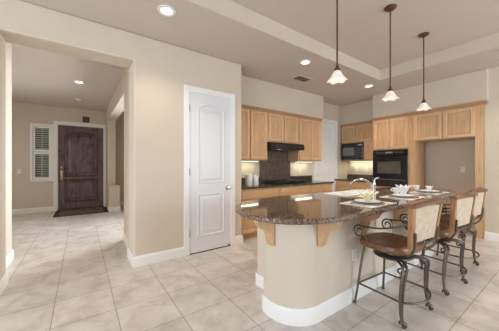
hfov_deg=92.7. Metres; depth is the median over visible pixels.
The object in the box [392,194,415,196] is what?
dinner plate
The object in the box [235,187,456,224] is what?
island countertop
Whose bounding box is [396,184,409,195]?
folded napkin
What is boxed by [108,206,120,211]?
baseboard
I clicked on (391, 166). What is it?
wall oven
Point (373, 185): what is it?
faucet
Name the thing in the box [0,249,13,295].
baseboard
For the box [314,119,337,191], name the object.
door
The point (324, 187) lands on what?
base cabinet
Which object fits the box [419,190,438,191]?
dinner plate
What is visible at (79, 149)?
door
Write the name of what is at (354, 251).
wall outlet
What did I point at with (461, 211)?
bar stool
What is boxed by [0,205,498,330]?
floor
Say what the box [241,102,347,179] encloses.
wall
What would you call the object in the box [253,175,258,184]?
canister
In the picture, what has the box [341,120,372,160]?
upper cabinet
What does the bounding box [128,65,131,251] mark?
wall
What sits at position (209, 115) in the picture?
door
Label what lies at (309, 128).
upper cabinet
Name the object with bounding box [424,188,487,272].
bar stool
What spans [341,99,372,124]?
wall
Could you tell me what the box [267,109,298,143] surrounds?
upper cabinet
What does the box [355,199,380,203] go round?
dinner plate
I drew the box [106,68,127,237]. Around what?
wall
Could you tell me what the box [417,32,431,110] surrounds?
pendant light
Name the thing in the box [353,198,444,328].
bar stool
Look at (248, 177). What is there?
canister
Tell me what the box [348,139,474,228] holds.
wall
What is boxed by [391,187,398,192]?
tea cup
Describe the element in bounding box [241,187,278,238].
base cabinet
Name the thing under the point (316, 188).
base cabinet
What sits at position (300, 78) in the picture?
ceiling vent
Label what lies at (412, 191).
placemat
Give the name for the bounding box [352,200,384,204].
charger plate
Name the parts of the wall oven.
handle, panel, door, control panel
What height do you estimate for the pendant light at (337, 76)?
1.071 m
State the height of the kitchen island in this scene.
0.879 m
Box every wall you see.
[0,0,240,279]
[6,42,11,255]
[12,102,123,208]
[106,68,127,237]
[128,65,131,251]
[241,75,322,118]
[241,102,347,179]
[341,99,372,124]
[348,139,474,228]
[373,69,488,117]
[484,67,498,233]
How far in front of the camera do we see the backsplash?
5.27 m
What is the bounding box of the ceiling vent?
[291,75,312,82]
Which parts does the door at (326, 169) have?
panel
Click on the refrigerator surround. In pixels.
(465, 121)
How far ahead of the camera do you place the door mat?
6.56 m
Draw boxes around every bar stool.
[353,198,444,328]
[400,192,477,295]
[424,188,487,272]
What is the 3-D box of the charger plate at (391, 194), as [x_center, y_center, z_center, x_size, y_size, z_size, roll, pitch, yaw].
[1.755,0.350,2.713,0.288,0.011,0.288,0,0,-35]
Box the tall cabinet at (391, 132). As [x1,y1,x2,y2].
[372,113,408,187]
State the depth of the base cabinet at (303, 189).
4.75 m
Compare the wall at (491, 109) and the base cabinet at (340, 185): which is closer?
the wall at (491, 109)
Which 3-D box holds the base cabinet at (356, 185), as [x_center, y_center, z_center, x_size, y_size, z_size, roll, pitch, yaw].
[3.058,0.845,6.094,0.605,0.870,0.515,0,0,-35]
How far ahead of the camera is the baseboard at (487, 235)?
4.07 m
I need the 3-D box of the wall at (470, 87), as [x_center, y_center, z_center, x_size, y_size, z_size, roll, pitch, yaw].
[3.772,-1.396,5.073,0.640,0.548,1.980,0,0,-35]
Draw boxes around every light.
[73,80,84,83]
[157,5,175,16]
[241,160,258,161]
[299,60,310,64]
[327,0,347,83]
[382,4,399,100]
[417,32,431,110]
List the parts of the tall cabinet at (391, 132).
door, crown, door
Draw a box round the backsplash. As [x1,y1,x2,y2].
[259,151,289,182]
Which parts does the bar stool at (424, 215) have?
leg, arm, leg, seat, arm, leg, leg, rail, panel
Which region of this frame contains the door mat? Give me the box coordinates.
[53,207,107,216]
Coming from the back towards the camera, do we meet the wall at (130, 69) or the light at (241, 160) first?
the light at (241, 160)
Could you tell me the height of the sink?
0.172 m
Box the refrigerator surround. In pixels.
[409,100,486,238]
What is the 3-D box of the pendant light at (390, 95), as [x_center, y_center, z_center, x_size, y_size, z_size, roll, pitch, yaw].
[1.665,-1.325,2.814,0.188,1.088,0.171,0,0,-35]
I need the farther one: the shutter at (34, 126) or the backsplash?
the shutter at (34, 126)
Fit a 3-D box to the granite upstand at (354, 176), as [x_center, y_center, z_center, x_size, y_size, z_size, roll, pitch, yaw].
[3.150,0.309,6.484,0.024,0.119,1.047,0,0,-35]
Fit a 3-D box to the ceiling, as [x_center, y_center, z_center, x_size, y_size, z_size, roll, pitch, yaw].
[-0.193,-1.820,2.436,11.500,0.300,14.200,0,0,-35]
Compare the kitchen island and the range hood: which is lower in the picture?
the kitchen island
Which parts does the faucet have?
spout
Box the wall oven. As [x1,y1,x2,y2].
[373,149,407,186]
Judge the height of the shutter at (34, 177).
0.754 m
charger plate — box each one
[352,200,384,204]
[389,194,417,197]
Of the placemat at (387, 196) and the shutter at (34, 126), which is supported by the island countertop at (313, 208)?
the placemat at (387, 196)
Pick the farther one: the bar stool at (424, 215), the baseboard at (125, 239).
the baseboard at (125, 239)
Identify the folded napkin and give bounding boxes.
[357,191,376,201]
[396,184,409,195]
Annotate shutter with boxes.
[33,125,50,151]
[33,152,50,179]
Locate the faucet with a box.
[350,177,378,192]
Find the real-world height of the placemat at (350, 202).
0.003 m
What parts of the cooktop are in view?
plate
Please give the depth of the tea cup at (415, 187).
3.47 m
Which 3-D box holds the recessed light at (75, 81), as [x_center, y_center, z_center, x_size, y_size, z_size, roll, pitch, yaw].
[-3.405,-1.665,4.757,0.190,0.010,0.190,0,0,-35]
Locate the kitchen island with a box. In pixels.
[253,207,432,326]
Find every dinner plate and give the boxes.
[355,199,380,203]
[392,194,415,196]
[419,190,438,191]
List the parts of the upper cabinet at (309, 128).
door, crown, door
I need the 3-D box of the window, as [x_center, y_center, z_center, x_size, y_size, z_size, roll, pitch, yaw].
[-5.742,-0.355,6.596,0.490,1.590,0.153,0,0,-35]
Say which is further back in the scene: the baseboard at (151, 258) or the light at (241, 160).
the light at (241, 160)
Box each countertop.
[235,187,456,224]
[241,180,333,189]
[335,178,372,181]
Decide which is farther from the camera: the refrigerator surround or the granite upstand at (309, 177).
the granite upstand at (309, 177)
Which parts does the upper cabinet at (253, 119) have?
door, crown, door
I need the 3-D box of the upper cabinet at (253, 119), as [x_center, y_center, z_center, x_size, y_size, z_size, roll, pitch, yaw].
[-0.079,-0.613,4.619,0.860,1.015,0.359,0,0,-35]
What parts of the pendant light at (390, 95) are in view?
rod, lamp shade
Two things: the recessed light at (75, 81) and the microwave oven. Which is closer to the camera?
the recessed light at (75, 81)
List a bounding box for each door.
[53,120,105,210]
[184,84,234,255]
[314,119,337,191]
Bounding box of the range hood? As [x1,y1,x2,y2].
[267,142,303,151]
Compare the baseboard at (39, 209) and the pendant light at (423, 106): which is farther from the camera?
the baseboard at (39, 209)
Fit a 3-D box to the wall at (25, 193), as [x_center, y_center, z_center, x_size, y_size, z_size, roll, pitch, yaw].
[-4.724,-0.195,7.364,5.900,2.950,0.180,0,0,-35]
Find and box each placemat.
[340,201,395,207]
[380,195,425,199]
[409,191,449,194]
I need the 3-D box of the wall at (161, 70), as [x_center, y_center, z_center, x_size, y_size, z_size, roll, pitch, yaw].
[-2.946,-0.195,2.144,6.670,2.950,0.335,0,0,-35]
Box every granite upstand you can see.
[241,177,259,183]
[290,175,311,180]
[347,174,372,178]
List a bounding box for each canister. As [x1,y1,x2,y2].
[245,173,251,185]
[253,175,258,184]
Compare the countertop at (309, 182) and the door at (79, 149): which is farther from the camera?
the door at (79, 149)
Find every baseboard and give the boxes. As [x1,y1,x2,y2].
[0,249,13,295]
[12,206,52,214]
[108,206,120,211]
[123,232,127,246]
[127,247,183,267]
[235,235,242,244]
[484,231,498,241]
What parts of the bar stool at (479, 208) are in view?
seat, leg, leg, rail, panel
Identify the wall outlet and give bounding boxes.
[352,248,356,261]
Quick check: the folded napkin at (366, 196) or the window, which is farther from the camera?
the window
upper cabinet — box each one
[241,104,267,159]
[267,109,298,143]
[288,115,321,160]
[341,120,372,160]
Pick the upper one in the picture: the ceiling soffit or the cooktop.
the ceiling soffit
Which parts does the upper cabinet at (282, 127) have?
door, crown, door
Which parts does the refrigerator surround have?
door, crown, door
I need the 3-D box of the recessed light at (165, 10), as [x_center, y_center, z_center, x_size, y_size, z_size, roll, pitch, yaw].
[-0.892,-1.665,2.566,0.190,0.010,0.190,0,0,-35]
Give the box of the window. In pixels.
[30,123,52,181]
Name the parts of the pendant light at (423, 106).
rod, lamp shade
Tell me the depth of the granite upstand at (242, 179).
4.79 m
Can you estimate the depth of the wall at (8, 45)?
3.11 m
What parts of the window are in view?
pane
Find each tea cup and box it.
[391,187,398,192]
[410,185,419,189]
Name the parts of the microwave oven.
door, control panel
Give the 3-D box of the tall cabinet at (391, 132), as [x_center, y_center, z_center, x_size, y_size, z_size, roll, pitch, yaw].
[3.413,0.080,5.550,0.654,2.400,0.775,0,0,-35]
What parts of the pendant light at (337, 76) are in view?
rod, lamp shade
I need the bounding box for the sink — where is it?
[324,190,378,195]
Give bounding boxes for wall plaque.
[83,116,89,122]
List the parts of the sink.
bowl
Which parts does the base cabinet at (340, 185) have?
drawer, drawer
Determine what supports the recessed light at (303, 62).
in the ceiling
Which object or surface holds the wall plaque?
attached to the wall at (25, 193)
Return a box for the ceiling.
[11,0,498,113]
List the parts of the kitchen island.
baseboard, panel, baseboard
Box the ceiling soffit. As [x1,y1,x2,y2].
[186,0,498,79]
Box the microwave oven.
[341,142,363,159]
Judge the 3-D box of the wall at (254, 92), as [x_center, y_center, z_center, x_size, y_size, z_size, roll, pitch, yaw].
[0.627,-1.396,5.137,2.620,0.548,0.340,0,0,-35]
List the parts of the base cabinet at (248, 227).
door, drawer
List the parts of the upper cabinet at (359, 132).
door, crown, door, door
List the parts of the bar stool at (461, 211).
arm, seat, leg, leg, rail, panel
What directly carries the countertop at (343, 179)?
on the base cabinet at (356, 185)
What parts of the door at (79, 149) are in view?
panel molding, panel molding, panel, panel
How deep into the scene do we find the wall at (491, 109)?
4.07 m
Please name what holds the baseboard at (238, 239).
attached to the wall at (161, 70)
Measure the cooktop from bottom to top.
0.057 m
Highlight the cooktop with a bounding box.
[263,179,306,183]
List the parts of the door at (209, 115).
panel, panel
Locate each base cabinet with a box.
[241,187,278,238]
[279,185,309,195]
[310,184,320,193]
[321,183,331,192]
[336,180,352,190]
[353,182,372,189]

